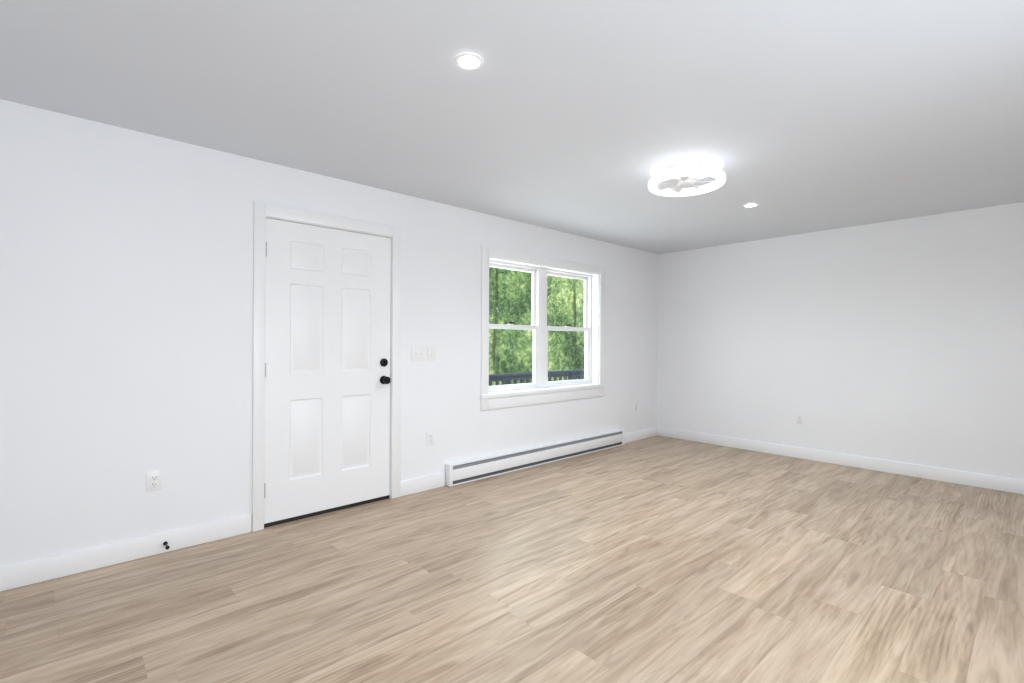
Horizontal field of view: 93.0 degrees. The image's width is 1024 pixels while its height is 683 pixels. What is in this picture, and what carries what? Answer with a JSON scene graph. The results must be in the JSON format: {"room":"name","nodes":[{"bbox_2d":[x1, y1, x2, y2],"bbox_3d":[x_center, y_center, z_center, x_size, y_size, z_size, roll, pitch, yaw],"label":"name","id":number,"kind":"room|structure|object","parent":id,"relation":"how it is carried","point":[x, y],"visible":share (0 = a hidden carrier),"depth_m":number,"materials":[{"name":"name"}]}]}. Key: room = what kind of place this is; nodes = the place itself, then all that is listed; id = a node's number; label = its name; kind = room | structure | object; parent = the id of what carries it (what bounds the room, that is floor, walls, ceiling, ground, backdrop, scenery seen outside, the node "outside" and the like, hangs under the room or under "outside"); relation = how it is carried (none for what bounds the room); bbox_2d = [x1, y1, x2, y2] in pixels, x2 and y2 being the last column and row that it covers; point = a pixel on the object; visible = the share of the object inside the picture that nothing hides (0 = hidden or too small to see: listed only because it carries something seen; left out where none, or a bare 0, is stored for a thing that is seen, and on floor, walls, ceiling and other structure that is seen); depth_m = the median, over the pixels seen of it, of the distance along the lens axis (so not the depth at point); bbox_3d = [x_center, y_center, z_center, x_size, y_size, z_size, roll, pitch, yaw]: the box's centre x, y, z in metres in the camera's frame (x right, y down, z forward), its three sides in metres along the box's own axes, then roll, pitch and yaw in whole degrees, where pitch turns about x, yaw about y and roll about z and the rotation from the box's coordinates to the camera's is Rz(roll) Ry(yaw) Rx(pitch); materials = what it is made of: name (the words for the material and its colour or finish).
{"room":"empty living room","nodes":[
{"label":"empty living room","id":0,"kind":"room"},
{"bbox_2d":[0,99,657,566],"bbox_3d":[-0.745,0.029,4.178,7.562,2.430,0.200,0,0,-43],"label":"wall","id":1,"kind":"structure","parent":0,"point":[126,311],"depth_m":2.88,"materials":[{"name":"white paint"}]},
{"bbox_2d":[0,513,251,591],"bbox_3d":[-2.492,1.173,2.427,2.168,0.120,0.018,0,0,-43],"label":"baseboard","id":2,"kind":"structure","parent":1,"relation":"attached to","point":[16,575],"depth_m":2.69,"materials":[{"name":"white wood"}]},
{"bbox_2d":[163,541,169,549],"bbox_3d":[-2.000,1.181,2.813,0.022,0.022,0.088,0,0,-43],"label":"stopper","id":3,"kind":"object","parent":2,"relation":"attached to","point":[165,543],"depth_m":2.81,"materials":[{"name":"black rubber"}]},
{"bbox_2d":[146,470,161,491],"bbox_3d":[-2.074,0.808,2.816,0.070,0.114,0.008,0,0,-43],"label":"electrical outlet","id":4,"kind":"object","parent":1,"relation":"attached to","point":[154,478],"visible":1,"depth_m":2.81,"materials":[{"name":"white plastic"}]},
{"bbox_2d":[252,201,401,531],"bbox_3d":[-1.356,0.162,3.603,1.080,2.156,0.217,0,0,-43],"label":"door frame","id":5,"kind":"structure","parent":1,"relation":"attached to","point":[263,211],"depth_m":3.31,"materials":[{"name":"white wood"}]},
{"bbox_2d":[264,218,390,527],"bbox_3d":[-1.306,0.211,3.537,0.928,2.060,0.145,0,0,-43],"label":"door","id":6,"kind":"structure","parent":1,"relation":"in","point":[327,363],"depth_m":3.50,"materials":[{"name":"white paint"}]},
{"bbox_2d":[412,347,424,360],"bbox_3d":[-0.771,0.104,4.007,0.120,0.114,0.016,0,0,-43],"label":"switch plate","id":7,"kind":"object","parent":1,"relation":"attached to","point":[417,353],"depth_m":4.01,"materials":[{"name":"white plastic"}]},
{"bbox_2d":[400,472,444,496],"bbox_3d":[-0.738,1.184,4.042,0.434,0.120,0.014,0,0,-43],"label":"baseboard","id":8,"kind":"structure","parent":1,"relation":"attached to","point":[424,483],"depth_m":4.03,"materials":[{"name":"white wood"}]},
{"bbox_2d":[427,431,433,444],"bbox_3d":[-0.688,0.813,4.091,0.070,0.114,0.008,0,0,-43],"label":"electrical outlet","id":9,"kind":"object","parent":1,"relation":"attached to","point":[430,437],"visible":1,"depth_m":4.09,"materials":[{"name":"white plastic"}]},
{"bbox_2d":[428,347,434,360],"bbox_3d":[-0.677,0.104,4.093,0.072,0.114,0.016,0,0,-43],"label":"switch plate","id":10,"kind":"object","parent":1,"relation":"attached to","point":[431,350],"depth_m":4.10,"materials":[{"name":"white plastic"}]},
{"bbox_2d":[445,429,624,486],"bbox_3d":[0.394,1.154,5.044,2.580,0.186,0.070,0,0,-43],"label":"heater","id":11,"kind":"object","parent":1,"relation":"attached to","point":[466,471],"visible":1,"depth_m":4.79,"materials":[{"name":"white metal"}]},
{"bbox_2d":[480,245,605,409],"bbox_3d":[0.343,-0.120,5.145,1.866,1.512,0.219,0,0,-43],"label":"window","id":12,"kind":"structure","parent":1,"relation":"in","point":[539,327],"depth_m":5.14,"materials":[{"name":"white plastic"}]},
{"bbox_2d":[625,426,659,442],"bbox_3d":[1.635,1.198,6.224,0.836,0.120,0.018,0,0,-43],"label":"baseboard","id":13,"kind":"structure","parent":1,"relation":"attached to","point":[655,431],"depth_m":6.26,"materials":[{"name":"white wood"}]},
{"bbox_2d":[0,436,1023,682],"bbox_3d":[0.799,1.300,2.492,7.562,0.100,4.779,0,0,-43],"label":"floor","id":14,"kind":"structure","parent":0,"point":[660,560],"depth_m":2.44,"materials":[{"name":"brown wood"}]},
{"bbox_2d":[0,0,1023,253],"bbox_3d":[0.812,-1.230,2.495,7.562,0.100,4.779,0,0,-43],"label":"ceiling","id":15,"kind":"structure","parent":0,"point":[584,116],"depth_m":2.35,"materials":[{"name":"white paint"}]},
{"bbox_2d":[454,52,483,69],"bbox_3d":[-0.182,-1.182,2.054,0.124,0.006,0.124,0,0,-43],"label":"recessed light","id":16,"kind":"object","parent":15,"relation":"in","point":[469,61],"visible":1,"depth_m":2.05,"materials":[{"name":"white plastic"}]},
{"bbox_2d":[648,153,725,196],"bbox_3d":[1.167,-1.109,3.261,0.492,0.138,0.492,0,0,-43],"label":"light fixture","id":17,"kind":"object","parent":15,"relation":"attached to","point":[678,173],"visible":1,"depth_m":3.18,"materials":[{"name":"white"}]},
{"bbox_2d":[743,203,758,207],"bbox_3d":[2.052,-1.169,4.174,0.124,0.006,0.124,0,0,-43],"label":"recessed light","id":18,"kind":"object","parent":15,"relation":"in","point":[749,205],"visible":0.96,"depth_m":4.18,"materials":[{"name":"white plastic"}]},
{"bbox_2d":[657,202,1023,479],"bbox_3d":[3.582,0.051,4.912,0.200,2.430,4.579,0,0,-43],"label":"wall","id":19,"kind":"structure","parent":0,"point":[901,340],"depth_m":4.86,"materials":[{"name":"white paint"}]},
{"bbox_2d":[796,413,803,424],"bbox_3d":[3.115,0.839,5.260,0.008,0.114,0.070,0,0,-43],"label":"electrical outlet","id":20,"kind":"object","parent":19,"relation":"attached to","point":[799,418],"visible":1,"depth_m":5.26,"materials":[{"name":"white plastic"}]},
{"bbox_2d":[660,427,1023,494],"bbox_3d":[3.420,1.205,4.923,0.014,0.120,4.349,0,0,-43],"label":"baseboard","id":21,"kind":"structure","parent":19,"relation":"attached to","point":[1012,485],"depth_m":4.84,"materials":[{"name":"white wood"}]},
{"label":"outside","id":22,"kind":"structure","parent":0,"visible":0},
{"bbox_2d":[489,267,584,385],"bbox_3d":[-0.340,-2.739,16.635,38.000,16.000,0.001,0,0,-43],"label":"trees","id":23,"kind":"object","parent":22,"point":[517,306],"depth_m":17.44,"materials":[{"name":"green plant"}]},
{"bbox_3d":[0.985,1.496,7.412,11.500,0.040,2.190,0,0,-43],"label":"deck","id":24,"kind":"object","parent":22,"visible":0},
{"bbox_2d":[489,369,584,385],"bbox_3d":[0.314,0.996,8.145,10.590,0.955,0.140,0,0,-43],"label":"rail","id":25,"kind":"object","parent":24,"relation":"on","point":[510,376],"depth_m":8.06,"materials":[{"name":"black paint"}]}
]}

